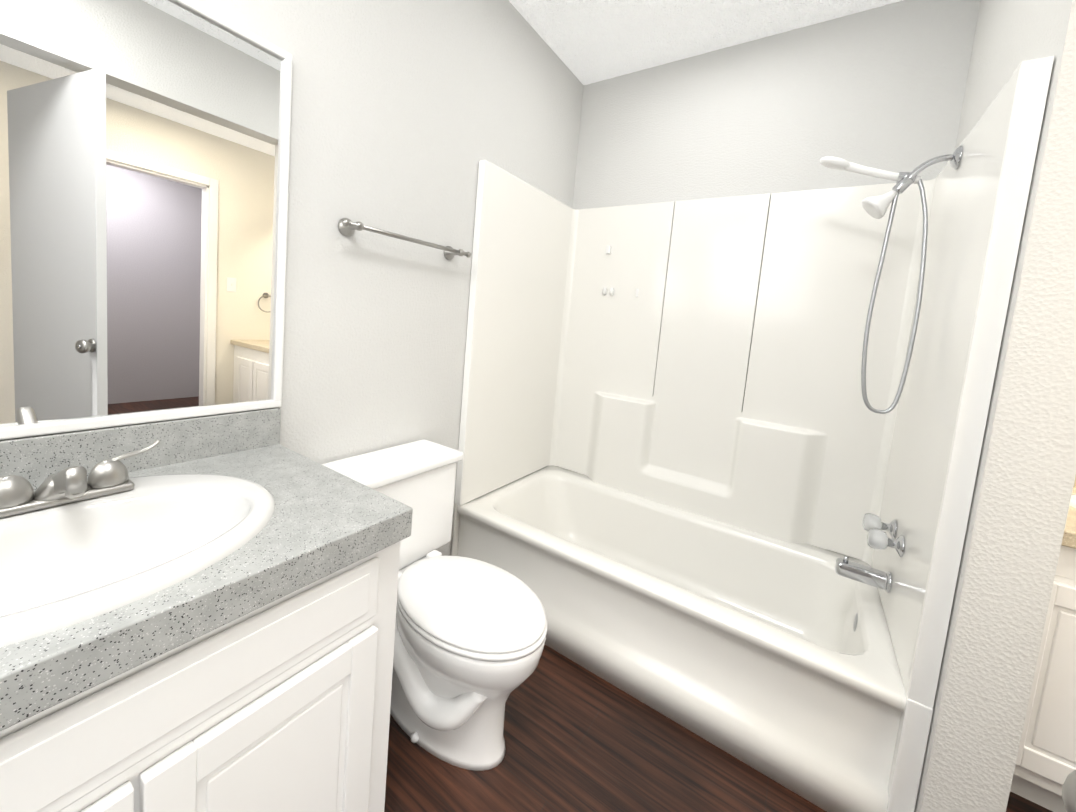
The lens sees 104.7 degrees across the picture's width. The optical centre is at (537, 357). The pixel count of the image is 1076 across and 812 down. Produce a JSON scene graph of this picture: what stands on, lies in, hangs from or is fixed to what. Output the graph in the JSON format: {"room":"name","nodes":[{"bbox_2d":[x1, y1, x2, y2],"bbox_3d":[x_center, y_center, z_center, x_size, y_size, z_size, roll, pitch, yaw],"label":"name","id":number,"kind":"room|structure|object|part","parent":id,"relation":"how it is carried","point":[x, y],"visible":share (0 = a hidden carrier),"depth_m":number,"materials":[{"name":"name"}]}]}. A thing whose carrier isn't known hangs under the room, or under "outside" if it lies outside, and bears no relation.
{"room":"bathroom","nodes":[
{"label":"bathroom","id":0,"kind":"room"},
{"bbox_2d":[195,0,583,555],"bbox_3d":[-0.800,-0.203,1.007,0.120,2.440,3.460,8,6,33],"label":"wall","id":1,"kind":"structure","parent":0,"point":[407,116],"depth_m":1.35,"materials":[{"name":"white paint"}]},
{"bbox_2d":[0,0,292,439],"bbox_3d":[-0.990,-0.295,0.567,0.019,0.892,1.221,8,6,33],"label":"mirror","id":2,"kind":"object","parent":1,"relation":"attached to","point":[144,163],"visible":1,"depth_m":0.84,"materials":[{"name":"clear glass"}]},
{"bbox_3d":[-1.028,0.137,0.605,0.019,0.021,1.221,8,6,33],"label":"frame","id":3,"kind":"part","parent":2,"relation":"part of","materials":[{"name":"white wood"}]},
{"bbox_3d":[-0.659,-0.311,1.067,0.019,0.858,0.021,8,6,33],"label":"frame","id":4,"kind":"part","parent":2,"relation":"part of","materials":[{"name":"white wood"}]},
{"bbox_2d":[338,218,470,259],"bbox_3d":[-0.417,-0.383,1.368,0.076,0.052,0.509,8,6,33],"label":"towel rail","id":5,"kind":"object","parent":1,"relation":"attached to","point":[347,227],"visible":1,"depth_m":1.26,"materials":[{"name":"silver metal"}]},
{"bbox_3d":[-0.531,-0.378,1.196,0.076,0.052,0.052,8,6,33],"label":"post","id":6,"kind":"part","parent":5,"relation":"part of","materials":[{"name":"silver metal"}]},
{"bbox_3d":[-0.304,-0.389,1.539,0.076,0.052,0.052,8,6,33],"label":"post","id":7,"kind":"part","parent":5,"relation":"part of","materials":[{"name":"silver metal"}]},
{"bbox_2d":[509,0,901,84],"bbox_3d":[1.296,-1.161,-0.327,4.820,0.060,3.600,8,6,33],"label":"ceiling","id":8,"kind":"structure","parent":0,"point":[589,41],"depth_m":1.73,"materials":[{"name":"white paint"}]},
{"bbox_2d":[384,644,1052,811],"bbox_3d":[1.080,1.320,-0.105,4.820,0.060,3.600,8,6,33],"label":"floor","id":9,"kind":"structure","parent":0,"point":[578,738],"depth_m":1.11,"materials":[{"name":"brown wood"}]},
{"bbox_2d":[0,407,412,811],"bbox_3d":[-0.849,0.619,0.489,0.558,0.892,1.239,8,6,33],"label":"bathroom vanity","id":10,"kind":"object","parent":9,"relation":"on","point":[197,614],"visible":1,"depth_m":0.65,"materials":[{"name":"white paint"}]},
{"bbox_2d":[0,439,160,521],"bbox_3d":[-0.770,0.204,0.678,0.144,0.088,0.259,8,6,33],"label":"faucet","id":11,"kind":"object","parent":10,"relation":"on","point":[67,492],"depth_m":0.69,"materials":[{"name":"silver metal"}]},
{"bbox_2d":[0,473,275,708],"bbox_3d":[-0.703,0.336,0.624,0.450,0.154,0.530,8,6,33],"label":"sink","id":12,"kind":"object","parent":10,"relation":"in","point":[68,565],"depth_m":0.66,"materials":[{"name":"white ceramic"}]},
{"bbox_3d":[-0.427,0.738,0.682,0.012,0.329,0.230,8,6,33],"label":"door panel","id":13,"kind":"part","parent":10,"relation":"part of","materials":[{"name":"white paint"}]},
{"bbox_3d":[-0.407,0.550,0.663,0.019,0.055,0.228,8,6,33],"label":"door rail","id":14,"kind":"part","parent":10,"relation":"part of","materials":[{"name":"white paint"}]},
{"bbox_2d":[322,439,546,770],"bbox_3d":[-0.286,0.699,1.221,0.698,0.702,0.430,8,6,33],"label":"toilet","id":15,"kind":"object","parent":9,"relation":"on","point":[470,637],"visible":0.75,"depth_m":1.11,"materials":[{"name":"white ceramic"}]},
{"bbox_3d":[-0.479,0.502,1.342,0.191,0.307,0.410,8,6,33],"label":"tank","id":16,"kind":"part","parent":15,"relation":"part of","materials":[{"name":"white ceramic"}]},
{"bbox_3d":[-0.460,0.337,1.325,0.208,0.032,0.430,8,6,33],"label":"tank lid","id":17,"kind":"part","parent":15,"relation":"part of","materials":[{"name":"white ceramic"}]},
{"bbox_3d":[-0.244,0.871,1.198,0.560,0.372,0.318,8,6,33],"label":"bowl","id":18,"kind":"part","parent":15,"relation":"part of","materials":[{"name":"white ceramic"}]},
{"bbox_3d":[-0.191,0.683,1.158,0.476,0.015,0.322,8,6,33],"label":"seat","id":19,"kind":"part","parent":15,"relation":"part of","materials":[{"name":"white plastic"}]},
{"bbox_3d":[-0.192,0.664,1.157,0.470,0.020,0.320,8,6,33],"label":"lid","id":20,"kind":"part","parent":15,"relation":"part of","materials":[{"name":"white plastic"}]},
{"bbox_2d":[451,56,1053,811],"bbox_3d":[0.522,0.188,1.615,1.501,1.786,0.764,8,6,33],"label":"shower","id":21,"kind":"object","parent":9,"relation":"on","point":[717,466],"visible":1,"depth_m":1.61,"materials":[{"name":"white plastic"}]},
{"bbox_2d":[451,462,930,811],"bbox_3d":[0.463,0.888,1.681,1.501,0.375,0.757,8,6,33],"label":"tub","id":22,"kind":"object","parent":21,"relation":"in","point":[751,640],"depth_m":1.35,"materials":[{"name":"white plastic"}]},
{"bbox_3d":[1.056,-0.569,1.276,0.186,0.083,0.026,8,6,33],"label":"shower hand handle","id":23,"kind":"part","parent":21,"relation":"part of","materials":[{"name":"white plastic"}]},
{"bbox_3d":[1.142,-0.548,1.205,0.115,0.071,0.017,8,6,33],"label":"shower arm","id":24,"kind":"part","parent":21,"relation":"part of"},
{"bbox_2d":[1010,540,1075,811],"bbox_3d":[1.920,0.894,0.974,1.441,0.740,0.587,8,6,33],"label":"vanity","id":25,"kind":"object","parent":9,"relation":"on","point":[1045,765],"depth_m":1.04,"materials":[{"name":"white paint"}]},
{"bbox_3d":[1.336,1.042,1.025,0.198,0.055,0.019,8,6,33],"label":"door rail","id":26,"kind":"part","parent":25,"relation":"part of","materials":[{"name":"white paint"}]},
{"bbox_3d":[1.357,0.822,1.008,0.200,0.394,0.012,8,6,33],"label":"door panel","id":27,"kind":"part","parent":25,"relation":"part of","materials":[{"name":"white paint"}]},
{"bbox_3d":[1.375,0.601,0.985,0.198,0.055,0.019,8,6,33],"label":"door rail","id":28,"kind":"part","parent":25,"relation":"part of","materials":[{"name":"white paint"}]},
{"bbox_2d":[1062,488,1075,543],"bbox_3d":[1.951,0.507,0.935,1.441,0.040,0.598,8,6,33],"label":"countertop","id":29,"kind":"structure","parent":25,"relation":"on","point":[1070,527],"depth_m":1.07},
{"bbox_2d":[572,0,980,209],"bbox_3d":[0.845,-0.141,1.923,1.625,2.440,0.120,8,6,33],"label":"wall","id":30,"kind":"structure","parent":0,"point":[882,87],"depth_m":1.71,"materials":[{"name":"white paint"}]},
{"bbox_2d":[835,555,892,593],"bbox_3d":[1.005,0.665,1.286,0.135,0.068,0.060,8,6,33],"label":"faucet","id":31,"kind":"object","parent":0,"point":[858,572],"depth_m":1.27,"materials":[{"name":"silver metal"}]},
{"bbox_2d":[862,513,897,539],"bbox_3d":[1.071,0.526,1.303,0.079,0.060,0.060,8,6,33],"label":"handle","id":32,"kind":"object","parent":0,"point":[870,520],"depth_m":1.29,"materials":[{"name":"clear plastic"}]},
{"bbox_2d":[866,527,905,557],"bbox_3d":[1.000,0.530,1.197,0.079,0.060,0.060,8,6,33],"label":"handle","id":33,"kind":"object","parent":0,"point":[877,539],"depth_m":1.18,"materials":[{"name":"clear plastic"}]},
{"bbox_2d":[915,0,1075,811],"bbox_3d":[1.218,-0.038,1.134,0.120,2.440,0.790,8,6,33],"label":"wall","id":34,"kind":"structure","parent":0,"point":[1022,492],"depth_m":0.84,"materials":[{"name":"white paint"}]},
{"bbox_2d":[1062,770,1075,811],"bbox_3d":[0.364,0.283,0.255,0.054,0.057,0.057,8,6,33],"label":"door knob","id":35,"kind":"structure","parent":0,"point":[1069,792],"depth_m":0.27,"materials":[{"name":"silver metal"}]}
]}

